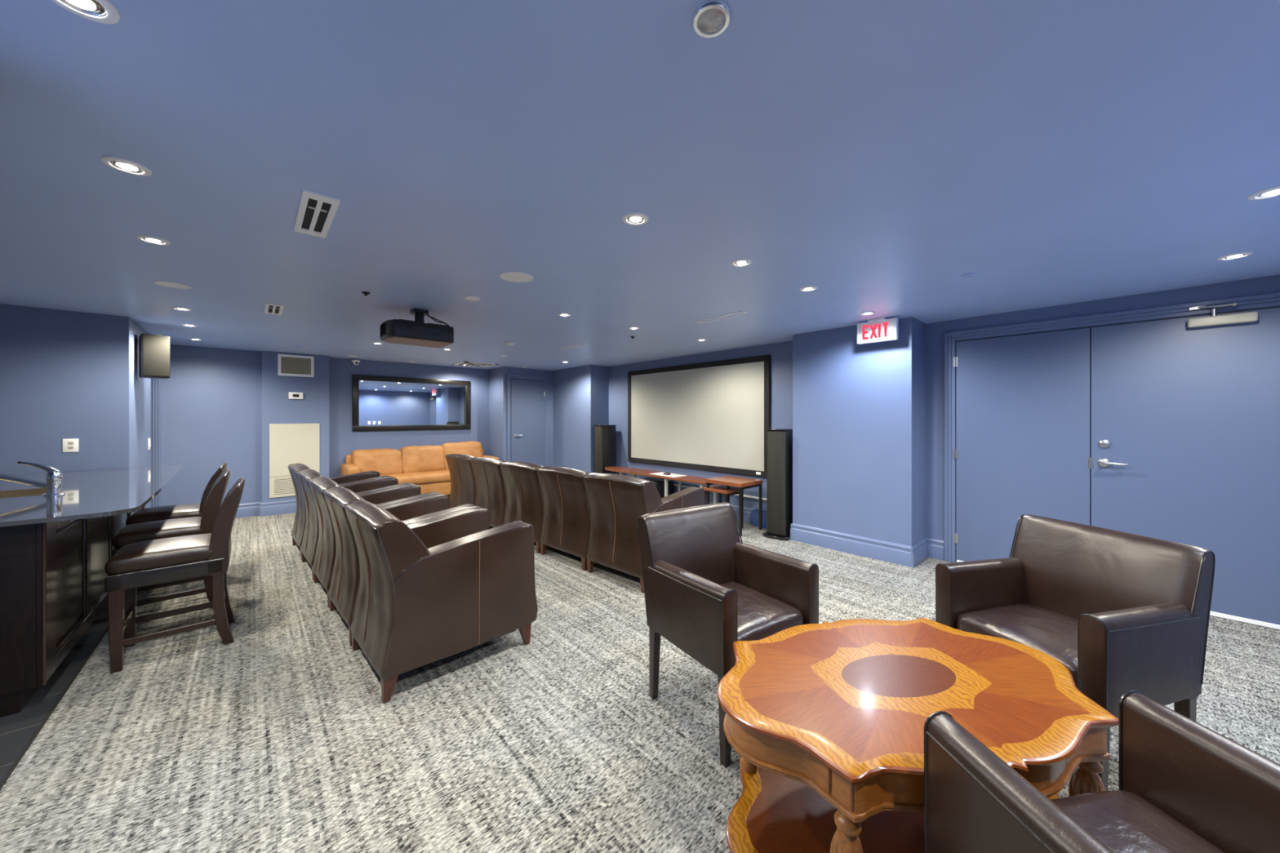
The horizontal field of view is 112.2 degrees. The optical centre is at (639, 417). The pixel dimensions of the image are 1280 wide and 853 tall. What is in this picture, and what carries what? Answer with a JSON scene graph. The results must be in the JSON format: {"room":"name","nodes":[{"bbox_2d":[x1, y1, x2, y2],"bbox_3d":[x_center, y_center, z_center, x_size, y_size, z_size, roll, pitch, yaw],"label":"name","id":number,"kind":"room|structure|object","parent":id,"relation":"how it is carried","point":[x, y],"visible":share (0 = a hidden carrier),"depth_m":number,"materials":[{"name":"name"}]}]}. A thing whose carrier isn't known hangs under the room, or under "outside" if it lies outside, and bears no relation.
{"room":"home theater room","nodes":[
{"label":"home theater room","id":0,"kind":"room"},
{"bbox_2d":[0,603,108,784],"bbox_3d":[-4.003,1.462,1.369,2.697,0.117,9.800,0,0,-42],"label":"floor tile","id":1,"kind":"structure","parent":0,"point":[17,730],"depth_m":2.11,"materials":[{"name":"stone"}]},
{"bbox_2d":[0,626,108,790],"bbox_3d":[-2.265,1.404,1.457,0.011,0.012,7.100,0,0,-42],"label":"trim","id":2,"kind":"structure","parent":1,"relation":"attached to","point":[51,711],"depth_m":1.99,"materials":[{"name":"black metal"}]},
{"bbox_2d":[0,505,145,717],"bbox_3d":[-4.361,0.951,2.560,1.563,0.899,2.713,0,0,-42],"label":"bar cabinet","id":3,"kind":"object","parent":1,"relation":"on","point":[53,574],"visible":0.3,"depth_m":2.08,"materials":[{"name":"black wood"}]},
{"bbox_2d":[0,464,185,527],"bbox_3d":[-4.358,0.489,2.626,2.055,0.022,2.940,0,0,-42],"label":"countertop","id":4,"kind":"structure","parent":3,"relation":"on","point":[89,494],"depth_m":2.61,"materials":[{"name":"black stone"}]},
{"bbox_2d":[0,486,64,498],"bbox_3d":[-3.977,0.561,2.633,0.470,0.168,0.440,0,0,-42],"label":"bar sink","id":5,"kind":"object","parent":4,"relation":"in","point":[36,491],"visible":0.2,"depth_m":2.83,"materials":[{"name":"silver metal"}]},
{"bbox_2d":[0,461,65,496],"bbox_3d":[-3.768,0.371,2.595,0.449,0.214,0.080,0,0,-12],"label":"bar faucet","id":6,"kind":"object","parent":4,"relation":"on","point":[53,486],"visible":1,"depth_m":2.61,"materials":[{"name":"silver metal"}]},
{"bbox_2d":[0,303,151,508],"bbox_3d":[-6.089,0.230,3.642,2.450,2.340,1.170,0,0,-42],"label":"wall","id":7,"kind":"structure","parent":0,"point":[64,374],"depth_m":3.81,"materials":[{"name":"blue paint"}]},
{"bbox_2d":[62,438,78,452],"bbox_3d":[-5.034,0.250,3.802,0.088,0.118,0.009,0,0,-42],"label":"wall outlet","id":8,"kind":"object","parent":7,"relation":"attached to","point":[68,445],"visible":1,"depth_m":3.80,"materials":[{"name":"white plastic"}]},
{"bbox_2d":[67,441,73,449],"bbox_3d":[-5.032,0.250,3.800,0.032,0.068,0.002,0,0,-42],"label":"socket","id":9,"kind":"object","parent":8,"relation":"attached to","point":[70,444],"depth_m":3.80,"materials":[{"name":"beige paint"}]},
{"bbox_2d":[148,438,151,449],"bbox_3d":[-5.488,0.300,4.813,0.012,0.130,0.082,0,0,-42],"label":"light switch","id":10,"kind":"object","parent":7,"relation":"attached to","point":[149,441],"visible":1,"depth_m":4.80,"materials":[{"name":"white plastic"}]},
{"bbox_2d":[138,333,170,378],"bbox_3d":[-4.945,-0.614,4.378,0.272,0.434,0.196,0,0,36],"label":"wall speaker","id":11,"kind":"object","parent":7,"relation":"attached to","point":[154,350],"visible":1,"depth_m":4.29,"materials":[{"name":"beige plastic"}]},
{"bbox_2d":[151,344,488,507],"bbox_3d":[-4.899,0.230,6.814,5.070,2.340,0.520,0,0,-42],"label":"wall","id":12,"kind":"structure","parent":0,"point":[219,406],"depth_m":6.09,"materials":[{"name":"blue paint"}]},
{"bbox_2d":[151,378,151,507],"bbox_3d":[-6.386,0.352,5.257,0.555,2.095,0.013,0,0,-42],"label":"door","id":13,"kind":"structure","parent":12,"relation":"in","point":[151,379],"depth_m":5.44,"materials":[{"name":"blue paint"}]},
{"bbox_2d":[152,378,161,506],"bbox_3d":[-6.384,0.312,5.251,0.720,2.175,0.028,0,0,-42],"label":"trim","id":14,"kind":"structure","parent":12,"relation":"attached to","point":[157,383],"depth_m":5.46,"materials":[{"name":"blue paint"}]},
{"bbox_2d":[235,499,296,518],"bbox_3d":[-4.485,1.304,6.952,4.270,0.192,0.210,0,0,-42],"label":"baseboard","id":15,"kind":"structure","parent":12,"relation":"attached to","point":[283,507],"depth_m":6.11,"materials":[{"name":"blue paint"}]},
{"bbox_2d":[269,423,319,497],"bbox_3d":[-5.059,0.623,6.310,0.576,1.056,0.014,0,0,-42],"label":"access panel","id":16,"kind":"object","parent":12,"relation":"attached to","point":[289,443],"visible":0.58,"depth_m":6.26,"materials":[{"name":"beige paint"}]},
{"bbox_2d":[277,354,314,377],"bbox_3d":[-5.050,-0.755,6.318,0.414,0.310,0.014,0,0,-42],"label":"air vent","id":17,"kind":"object","parent":12,"relation":"in","point":[288,365],"visible":1,"depth_m":6.32,"materials":[{"name":"grey metal"}]},
{"bbox_2d":[288,391,302,399],"bbox_3d":[-5.050,-0.316,6.310,0.164,0.100,0.026,0,0,-42],"label":"thermostat","id":18,"kind":"object","parent":12,"relation":"attached to","point":[292,395],"visible":1,"depth_m":6.30,"materials":[{"name":"white plastic"}]},
{"bbox_2d":[351,359,359,364],"bbox_3d":[-4.573,-0.885,6.923,0.120,0.086,0.125,0,0,-42],"label":"security camera","id":19,"kind":"object","parent":12,"relation":"attached to","point":[355,362],"visible":1,"depth_m":6.89,"materials":[{"name":"white plastic"}]},
{"bbox_2d":[351,374,470,431],"bbox_3d":[-3.937,-0.230,7.566,1.890,0.916,0.035,0,0,-42],"label":"wall mirror","id":20,"kind":"object","parent":12,"relation":"attached to","point":[379,403],"visible":1,"depth_m":7.47,"materials":[{"name":"black mirror"}]},
{"bbox_2d":[488,366,552,466],"bbox_3d":[-2.185,0.230,8.957,1.830,2.340,0.980,0,0,-42],"label":"wall","id":21,"kind":"structure","parent":0,"point":[497,376],"depth_m":8.22,"materials":[{"name":"blue paint"}]},
{"bbox_2d":[506,373,548,466],"bbox_3d":[-2.159,0.297,8.301,0.860,2.205,0.028,0,0,-42],"label":"trim","id":22,"kind":"structure","parent":21,"relation":"attached to","point":[509,376],"depth_m":8.29,"materials":[{"name":"blue paint"}]},
{"bbox_2d":[511,378,545,466],"bbox_3d":[-2.136,0.335,8.284,0.706,2.110,0.074,0,0,-42],"label":"door","id":23,"kind":"structure","parent":21,"relation":"in","point":[527,396],"depth_m":8.29,"materials":[{"name":"blue paint"}]},
{"bbox_2d":[552,364,608,472],"bbox_3d":[-1.031,0.230,8.463,0.780,2.340,1.300,0,0,-42],"label":"wall pier","id":24,"kind":"object","parent":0,"point":[580,394],"visible":0.43,"depth_m":7.99,"materials":[{"name":"blue paint"}]},
{"bbox_2d":[0,0,1279,370],"bbox_3d":[-1.739,-1.000,3.415,8.800,0.120,9.800,0,0,-42],"label":"ceiling","id":25,"kind":"structure","parent":0,"point":[875,156],"depth_m":1.57,"materials":[{"name":"blue paint"}]},
{"bbox_2d":[51,0,119,23],"bbox_3d":[-1.261,-0.935,0.963,0.124,0.010,0.124,0,0,-42],"label":"recessed light","id":26,"kind":"object","parent":25,"relation":"in","point":[104,11],"visible":1,"depth_m":0.99,"materials":[{"name":"white paint"}]},
{"bbox_2d":[100,155,151,176],"bbox_3d":[-1.919,-0.935,1.609,0.124,0.010,0.124,0,0,-42],"label":"recessed light","id":27,"kind":"object","parent":25,"relation":"in","point":[122,165],"visible":1,"depth_m":1.60,"materials":[{"name":"white paint"}]},
{"bbox_2d":[135,235,170,244],"bbox_3d":[-2.579,-0.935,2.279,0.124,0.010,0.124,0,0,-42],"label":"recessed light","id":28,"kind":"object","parent":25,"relation":"in","point":[153,240],"visible":1,"depth_m":2.27,"materials":[{"name":"white paint"}]},
{"bbox_2d":[153,280,191,288],"bbox_3d":[-3.310,-0.937,3.047,0.180,0.006,0.180,0,0,-42],"label":"ceiling speaker","id":29,"kind":"object","parent":25,"relation":"attached to","point":[165,283],"visible":1,"depth_m":3.04,"materials":[{"name":"white plastic"}]},
{"bbox_2d":[171,306,192,311],"bbox_3d":[-3.965,-0.935,3.723,0.124,0.010,0.124,0,0,-42],"label":"recessed light","id":30,"kind":"object","parent":25,"relation":"in","point":[174,308],"visible":1,"depth_m":3.71,"materials":[{"name":"white paint"}]},
{"bbox_2d":[180,324,197,326],"bbox_3d":[-4.600,-0.935,4.388,0.124,0.010,0.124,0,0,-42],"label":"recessed light","id":31,"kind":"object","parent":25,"relation":"in","point":[186,325],"visible":1,"depth_m":4.37,"materials":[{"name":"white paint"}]},
{"bbox_2d":[187,337,202,340],"bbox_3d":[-5.353,-0.935,5.177,0.124,0.010,0.124,0,0,-42],"label":"recessed light","id":32,"kind":"object","parent":25,"relation":"in","point":[193,339],"visible":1,"depth_m":5.16,"materials":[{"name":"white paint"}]},
{"bbox_2d":[264,302,284,315],"bbox_3d":[-3.181,-0.936,3.737,0.118,0.007,0.460,0,0,-42],"label":"ceiling vent","id":33,"kind":"object","parent":25,"relation":"in","point":[270,308],"visible":1,"depth_m":3.72,"materials":[{"name":"white metal"}]},
{"bbox_2d":[293,189,340,238],"bbox_3d":[-1.515,-0.936,2.007,0.128,0.007,0.520,0,0,-42],"label":"ceiling vent","id":34,"kind":"object","parent":25,"relation":"in","point":[317,211],"visible":1,"depth_m":1.98,"materials":[{"name":"white metal"}]},
{"bbox_2d":[361,291,369,295],"bbox_3d":[-2.066,-0.929,3.241,0.056,0.021,0.056,0,0,-42],"label":"sprinkler","id":35,"kind":"object","parent":25,"relation":"attached to","point":[365,293],"visible":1,"depth_m":3.23,"materials":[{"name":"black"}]},
{"bbox_2d":[380,308,453,347],"bbox_3d":[-1.946,-0.797,3.784,0.571,0.286,0.395,0,0,-42],"label":"projector","id":36,"kind":"object","parent":25,"relation":"attached to","point":[402,331],"visible":1,"depth_m":3.67,"materials":[{"name":"black plastic"}]},
{"bbox_2d":[380,322,385,337],"bbox_3d":[-2.165,-0.733,3.609,0.012,0.095,0.178,0,0,-42],"label":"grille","id":37,"kind":"object","parent":36,"relation":"attached to","point":[383,325],"depth_m":3.59,"materials":[{"name":"black plastic"}]},
{"bbox_2d":[464,296,479,300],"bbox_3d":[-1.323,-0.937,3.394,0.116,0.006,0.116,0,0,-42],"label":"ceiling disc","id":38,"kind":"object","parent":25,"relation":"attached to","point":[469,298],"visible":1,"depth_m":3.39,"materials":[{"name":"white plastic"}]},
{"bbox_2d":[452,360,498,367],"bbox_3d":[-2.921,-0.928,7.631,0.600,0.024,0.600,0,0,-42],"label":"ceiling vent","id":39,"kind":"object","parent":25,"relation":"in","point":[462,363],"visible":1,"depth_m":7.57,"materials":[{"name":"grey metal"}]},
{"bbox_2d":[503,341,515,345],"bbox_3d":[-1.639,-0.924,5.393,0.120,0.032,0.080,0,0,-42],"label":"smoke detector","id":40,"kind":"object","parent":25,"relation":"attached to","point":[506,342],"visible":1,"depth_m":5.37,"materials":[{"name":"white plastic"}]},
{"bbox_2d":[499,271,533,282],"bbox_3d":[-0.826,-0.937,2.879,0.216,0.006,0.216,0,0,-42],"label":"ceiling speaker","id":41,"kind":"object","parent":25,"relation":"attached to","point":[511,276],"visible":1,"depth_m":2.87,"materials":[{"name":"white plastic"}]},
{"bbox_2d":[557,312,571,316],"bbox_3d":[-0.690,-0.935,3.939,0.124,0.010,0.124,0,0,-42],"label":"recessed light","id":42,"kind":"object","parent":25,"relation":"in","point":[562,314],"visible":1,"depth_m":3.93,"materials":[{"name":"white paint"}]},
{"bbox_2d":[560,342,589,349],"bbox_3d":[-0.874,-0.937,5.694,0.093,0.006,0.558,0,0,-42],"label":"ceiling vent","id":43,"kind":"object","parent":25,"relation":"in","point":[583,344],"visible":1,"depth_m":5.68,"materials":[{"name":"grey metal"}]},
{"bbox_2d":[628,326,639,329],"bbox_3d":[-0.062,-0.935,4.527,0.124,0.010,0.124,0,0,-42],"label":"recessed light","id":44,"kind":"object","parent":25,"relation":"in","point":[630,327],"visible":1,"depth_m":4.51,"materials":[{"name":"white paint"}]},
{"bbox_2d":[622,212,648,225],"bbox_3d":[-0.021,-0.935,2.037,0.124,0.010,0.124,0,0,-42],"label":"recessed light","id":45,"kind":"object","parent":25,"relation":"in","point":[634,218],"visible":1,"depth_m":2.02,"materials":[{"name":"white paint"}]},
{"bbox_2d":[696,338,706,341],"bbox_3d":[0.749,-0.935,5.226,0.124,0.010,0.124,0,0,-42],"label":"recessed light","id":46,"kind":"object","parent":25,"relation":"in","point":[699,340],"visible":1,"depth_m":5.21,"materials":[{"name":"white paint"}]},
{"bbox_2d":[691,0,731,37],"bbox_3d":[0.168,-0.932,1.012,0.092,0.015,0.092,0,0,-42],"label":"recessed light","id":47,"kind":"object","parent":25,"relation":"in","point":[710,18],"visible":1,"depth_m":1.00,"materials":[{"name":"silver metal"}]},
{"bbox_2d":[694,311,748,323],"bbox_3d":[0.756,-0.937,4.040,0.093,0.006,0.558,0,0,-42],"label":"ceiling vent","id":48,"kind":"object","parent":25,"relation":"in","point":[740,313],"visible":1,"depth_m":4.03,"materials":[{"name":"grey metal"}]},
{"bbox_2d":[731,258,751,266],"bbox_3d":[0.617,-0.935,2.613,0.124,0.010,0.124,0,0,-42],"label":"recessed light","id":49,"kind":"object","parent":25,"relation":"in","point":[740,262],"visible":1,"depth_m":2.60,"materials":[{"name":"white paint"}]},
{"bbox_2d":[799,285,817,291],"bbox_3d":[1.231,-0.935,3.142,0.124,0.010,0.124,0,0,-42],"label":"recessed light","id":50,"kind":"object","parent":25,"relation":"in","point":[810,288],"visible":1,"depth_m":3.13,"materials":[{"name":"white paint"}]},
{"bbox_2d":[859,311,875,315],"bbox_3d":[2.055,-0.935,3.886,0.124,0.010,0.124,0,0,-42],"label":"recessed light","id":51,"kind":"object","parent":25,"relation":"in","point":[864,313],"visible":1,"depth_m":3.87,"materials":[{"name":"white paint"}]},
{"bbox_2d":[857,317,897,344],"bbox_3d":[2.275,-0.831,4.125,0.062,0.218,0.350,0,0,-42],"label":"exit sign","id":52,"kind":"object","parent":25,"relation":"attached to","point":[877,330],"visible":1,"depth_m":4.09,"materials":[{"name":"white paint"}]},
{"bbox_2d":[960,272,973,277],"bbox_3d":[2.157,-0.935,2.834,0.064,0.010,0.064,0,0,-42],"label":"sprinkler cover","id":53,"kind":"object","parent":25,"relation":"attached to","point":[970,274],"visible":1,"depth_m":2.83,"materials":[{"name":"blue paint"}]},
{"bbox_2d":[1217,251,1253,260],"bbox_3d":[3.465,-0.935,2.505,0.124,0.010,0.124,0,0,-42],"label":"recessed light","id":54,"kind":"object","parent":25,"relation":"in","point":[1232,256],"visible":1,"depth_m":2.50,"materials":[{"name":"white paint"}]},
{"bbox_2d":[1247,186,1279,199],"bbox_3d":[2.639,-0.935,1.792,0.124,0.010,0.124,0,0,-42],"label":"recessed light","id":55,"kind":"object","parent":25,"relation":"in","point":[1273,192],"visible":1,"depth_m":1.80,"materials":[{"name":"white paint"}]},
{"bbox_2d":[0,494,1279,852],"bbox_3d":[-0.738,1.460,4.321,6.100,0.120,9.800,0,0,-42],"label":"floor","id":56,"kind":"structure","parent":0,"point":[282,737],"depth_m":1.92,"materials":[{"name":"grey carpet"}]},
{"bbox_2d":[111,469,230,605],"bbox_3d":[-3.384,0.903,3.143,0.562,0.994,0.418,0,0,-44],"label":"bar stool","id":57,"kind":"object","parent":56,"relation":"on","point":[168,528],"visible":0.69,"depth_m":3.08,"materials":[{"name":"brown leather"}]},
{"bbox_2d":[104,477,244,673],"bbox_3d":[-2.827,0.903,2.661,0.562,0.994,0.418,0,0,-42],"label":"bar stool","id":58,"kind":"object","parent":56,"relation":"on","point":[134,566],"visible":1,"depth_m":2.55,"materials":[{"name":"brown leather"}]},
{"bbox_2d":[125,462,226,595],"bbox_3d":[-3.909,0.903,3.664,0.562,0.994,0.418,0,0,-41],"label":"bar stool","id":59,"kind":"object","parent":56,"relation":"on","point":[188,510],"visible":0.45,"depth_m":3.55,"materials":[{"name":"brown leather"}]},
{"bbox_2d":[287,462,390,559],"bbox_3d":[-3.273,0.944,4.731,0.898,0.912,0.739,0,0,-44],"label":"recliner","id":60,"kind":"object","parent":56,"relation":"on","point":[297,534],"visible":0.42,"depth_m":4.45,"materials":[{"name":"brown leather"}]},
{"bbox_2d":[296,468,412,580],"bbox_3d":[-2.758,0.944,4.205,0.898,0.912,0.739,0,0,-44],"label":"recliner","id":61,"kind":"object","parent":56,"relation":"on","point":[310,539],"visible":0.35,"depth_m":3.92,"materials":[{"name":"brown leather"}]},
{"bbox_2d":[307,476,439,608],"bbox_3d":[-2.242,0.944,3.678,0.898,0.912,0.739,0,0,-44],"label":"recliner","id":62,"kind":"object","parent":56,"relation":"on","point":[325,556],"visible":0.38,"depth_m":3.40,"materials":[{"name":"brown leather"}]},
{"bbox_2d":[322,486,479,645],"bbox_3d":[-1.726,0.944,3.151,0.898,0.912,0.739,0,0,-44],"label":"recliner","id":63,"kind":"object","parent":56,"relation":"on","point":[344,582],"visible":0.39,"depth_m":2.87,"materials":[{"name":"brown leather"}]},
{"bbox_2d":[340,441,499,495],"bbox_3d":[-3.645,0.927,7.321,2.334,0.947,0.744,0,0,-42],"label":"sofa","id":64,"kind":"object","parent":56,"relation":"on","point":[426,467],"visible":0.52,"depth_m":7.15,"materials":[{"name":"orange leather"}]},
{"bbox_2d":[351,448,402,475],"bbox_3d":[-4.261,0.742,6.990,0.723,0.454,0.295,0,0,-42],"label":"cushion","id":65,"kind":"object","parent":64,"relation":"on","point":[385,461],"depth_m":6.92,"materials":[{"name":"orange leather"}]},
{"bbox_2d":[380,470,450,484],"bbox_3d":[-3.572,1.006,7.241,2.033,0.163,0.527,0,0,-42],"label":"seat cushion","id":66,"kind":"object","parent":64,"relation":"on","point":[414,477],"depth_m":7.05,"materials":[{"name":"orange leather"}]},
{"bbox_2d":[400,445,444,473],"bbox_3d":[-3.761,0.731,7.449,0.727,0.473,0.295,0,0,-42],"label":"cushion","id":67,"kind":"object","parent":64,"relation":"on","point":[413,459],"depth_m":7.35,"materials":[{"name":"orange leather"}]},
{"bbox_2d":[441,441,482,470],"bbox_3d":[-3.264,0.713,7.906,0.737,0.519,0.301,0,0,-42],"label":"cushion","id":68,"kind":"object","parent":64,"relation":"on","point":[474,449],"depth_m":7.82,"materials":[{"name":"orange leather"}]},
{"bbox_2d":[343,500,537,703],"bbox_3d":[-1.211,0.944,2.625,0.898,0.912,0.739,0,0,-44],"label":"recliner","id":69,"kind":"object","parent":56,"relation":"on","point":[433,589],"visible":1,"depth_m":2.33,"materials":[{"name":"brown leather"}]},
{"bbox_2d":[444,453,475,508],"bbox_3d":[-2.104,0.944,5.950,0.739,0.912,0.898,0,0,43],"label":"recliner","id":70,"kind":"object","parent":56,"relation":"on","point":[463,485],"visible":0.39,"depth_m":5.62,"materials":[{"name":"brown leather"}]},
{"bbox_2d":[470,457,506,527],"bbox_3d":[-1.566,0.944,5.447,0.739,0.912,0.898,0,0,43],"label":"recliner","id":71,"kind":"object","parent":56,"relation":"on","point":[491,491],"visible":0.44,"depth_m":5.08,"materials":[{"name":"brown leather"}]},
{"bbox_2d":[499,461,591,553],"bbox_3d":[-1.027,0.944,4.944,0.739,0.912,0.898,0,0,43],"label":"recliner","id":72,"kind":"object","parent":56,"relation":"on","point":[524,498],"visible":0.47,"depth_m":4.60,"materials":[{"name":"brown leather"}]},
{"bbox_2d":[536,466,590,570],"bbox_3d":[-0.488,0.944,4.441,0.739,0.912,0.898,0,0,43],"label":"recliner","id":73,"kind":"object","parent":56,"relation":"on","point":[565,527],"visible":0.55,"depth_m":4.11,"materials":[{"name":"brown leather"}]},
{"bbox_2d":[593,424,616,474],"bbox_3d":[-0.637,0.769,7.647,0.390,1.262,0.300,0,0,-42],"label":"tower speaker","id":74,"kind":"object","parent":56,"relation":"on","point":[605,434],"visible":0.66,"depth_m":7.55},
{"bbox_2d":[595,426,602,473],"bbox_3d":[-0.739,0.757,7.554,0.026,1.185,0.220,0,0,-42],"label":"grille","id":75,"kind":"object","parent":74,"relation":"attached to","point":[598,429],"depth_m":7.52,"materials":[{"name":"black fabric"}]},
{"bbox_2d":[582,472,705,593],"bbox_3d":[0.051,0.944,3.938,0.739,0.912,0.898,0,0,43],"label":"recliner","id":76,"kind":"object","parent":56,"relation":"on","point":[616,502],"visible":0.63,"depth_m":3.63,"materials":[{"name":"brown leather"}]},
{"bbox_2d":[643,477,673,497],"bbox_3d":[0.234,1.190,6.716,0.366,0.420,0.450,0,0,-42],"label":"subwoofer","id":77,"kind":"object","parent":56,"relation":"on","point":[660,482],"visible":0.13,"depth_m":6.59,"materials":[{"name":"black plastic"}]},
{"bbox_2d":[604,466,716,503],"bbox_3d":[0.227,1.133,6.676,0.450,0.535,2.300,0,0,-42],"label":"console table","id":78,"kind":"object","parent":56,"relation":"on","point":[689,478],"visible":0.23,"depth_m":6.39,"materials":[{"name":"brown wood"}]},
{"bbox_2d":[648,471,687,477],"bbox_3d":[0.418,0.864,6.457,0.280,0.002,0.520,0,0,-42],"label":"paper sheet","id":79,"kind":"object","parent":78,"relation":"on","point":[673,475],"visible":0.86,"depth_m":6.45,"materials":[{"name":"white paper"}]},
{"bbox_2d":[702,484,744,528],"bbox_3d":[1.049,1.145,5.431,0.370,0.510,0.380,0,0,-42],"label":"table","id":80,"kind":"object","parent":56,"relation":"on","point":[728,491],"visible":0.48,"depth_m":5.37,"materials":[{"name":"brown wood"}]},
{"bbox_2d":[638,502,818,767],"bbox_3d":[0.419,0.947,2.129,0.636,0.906,0.622,0,0,-34],"label":"armchair","id":81,"kind":"object","parent":56,"relation":"on","point":[706,590],"visible":0.95,"depth_m":2.08,"materials":[{"name":"brown leather"}]},
{"bbox_2d":[705,475,763,536],"bbox_3d":[1.178,1.090,5.385,0.470,0.620,0.530,0,0,-42],"label":"table","id":82,"kind":"object","parent":56,"relation":"on","point":[743,483],"visible":0.77,"depth_m":5.31,"materials":[{"name":"brown wood"}]},
{"bbox_2d":[751,509,766,528],"bbox_3d":[1.581,1.300,5.473,0.125,0.200,0.320,0,0,-42],"label":"box","id":83,"kind":"object","parent":56,"relation":"on","point":[754,513],"visible":0.46,"depth_m":5.48,"materials":[{"name":"blue"}]},
{"bbox_2d":[762,428,792,541],"bbox_3d":[1.659,0.769,5.077,0.300,1.262,0.390,0,0,41],"label":"tower speaker","id":84,"kind":"object","parent":56,"relation":"on","point":[779,441],"visible":0.86,"depth_m":4.96},
{"bbox_2d":[767,431,785,535],"bbox_3d":[1.568,0.757,4.973,0.220,1.185,0.026,0,0,41],"label":"grille","id":85,"kind":"object","parent":84,"relation":"attached to","point":[775,439],"depth_m":4.96,"materials":[{"name":"black fabric"}]},
{"bbox_2d":[716,617,1118,852],"bbox_3d":[0.843,1.120,1.404,1.239,0.560,0.768,0,0,-9],"label":"coffee table","id":86,"kind":"object","parent":56,"relation":"on","point":[825,721],"visible":0.81,"depth_m":1.28,"materials":[{"name":"brown wood"}]},
{"bbox_2d":[725,766,1059,852],"bbox_3d":[0.843,1.286,1.404,1.186,0.022,0.735,0,0,-13],"label":"shelf","id":87,"kind":"object","parent":86,"relation":"attached to","point":[773,813],"depth_m":1.35,"materials":[{"name":"brown wood"}]},
{"bbox_2d":[935,514,1215,791],"bbox_3d":[1.801,0.947,1.847,0.622,0.906,0.636,0,0,-16],"label":"armchair","id":88,"kind":"object","parent":56,"relation":"on","point":[1123,612],"visible":0.91,"depth_m":1.75,"materials":[{"name":"brown leather"}]},
{"bbox_2d":[924,690,1279,852],"bbox_3d":[1.016,0.947,0.743,0.636,0.906,0.622,0,0,-8],"label":"armchair","id":89,"kind":"object","parent":56,"relation":"on","point":[1184,786],"visible":1,"depth_m":0.92,"materials":[{"name":"brown leather"}]},
{"bbox_2d":[608,340,792,511],"bbox_3d":[0.905,0.230,6.627,0.370,2.340,4.020,0,0,-42],"label":"wall","id":90,"kind":"structure","parent":0,"point":[781,353],"depth_m":6.18,"materials":[{"name":"blue paint"}]},
{"bbox_2d":[627,355,770,477],"bbox_3d":[0.728,-0.012,6.515,0.044,1.570,2.770,0,0,-42],"label":"projection screen","id":91,"kind":"object","parent":90,"relation":"attached to","point":[715,415],"visible":0.9,"depth_m":6.28,"materials":[{"name":"white fabric"}]},
{"bbox_2d":[673,484,766,500],"bbox_3d":[0.732,1.059,6.525,0.022,0.022,3.300,0,0,-42],"label":"trim","id":92,"kind":"structure","parent":90,"relation":"attached to","point":[682,486],"depth_m":5.75,"materials":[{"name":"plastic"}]},
{"bbox_2d":[709,500,755,522],"bbox_3d":[0.703,1.304,6.560,0.020,0.192,3.850,0,0,-42],"label":"baseboard","id":93,"kind":"structure","parent":90,"relation":"attached to","point":[747,511],"depth_m":5.77,"materials":[{"name":"blue paint"}]},
{"bbox_2d":[792,316,925,546],"bbox_3d":[2.408,0.230,4.704,0.720,2.340,1.190,0,0,-42],"label":"wall column","id":94,"kind":"structure","parent":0,"point":[859,411],"depth_m":4.37,"materials":[{"name":"blue paint"}]},
{"bbox_2d":[790,523,927,568],"bbox_3d":[2.300,1.304,4.606,0.470,0.192,1.230,0,0,-42],"label":"baseboard","id":95,"kind":"structure","parent":94,"relation":"attached to","point":[889,552],"depth_m":4.33,"materials":[{"name":"blue paint"}]},
{"bbox_2d":[925,274,1279,562],"bbox_3d":[3.721,0.230,3.586,0.270,2.340,2.230,0,0,-42],"label":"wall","id":96,"kind":"structure","parent":0,"point":[935,331],"depth_m":4.07,"materials":[{"name":"blue paint"}]},
{"bbox_2d":[925,537,944,560],"bbox_3d":[2.918,1.304,4.258,0.020,0.192,0.155,0,0,-42],"label":"baseboard","id":97,"kind":"structure","parent":96,"relation":"attached to","point":[935,548],"depth_m":4.24,"materials":[{"name":"blue paint"}]},
{"bbox_2d":[944,292,1279,562],"bbox_3d":[3.633,0.290,3.459,0.030,2.220,1.980,0,0,-42],"label":"door frame","id":98,"kind":"structure","parent":96,"relation":"attached to","point":[1269,300],"depth_m":3.71,"materials":[{"name":"blue paint"}]},
{"bbox_2d":[953,327,1089,562],"bbox_3d":[3.323,0.337,3.802,0.023,2.119,0.907,0,0,-42],"label":"door","id":99,"kind":"structure","parent":98,"relation":"attached to","point":[1023,401],"depth_m":3.80,"materials":[{"name":"blue paint"}]},
{"bbox_2d":[1088,302,1279,630],"bbox_3d":[3.904,0.303,3.100,0.104,2.186,0.936,0,0,-42],"label":"door","id":100,"kind":"structure","parent":98,"relation":"attached to","point":[1185,411],"depth_m":3.07,"materials":[{"name":"blue paint"}]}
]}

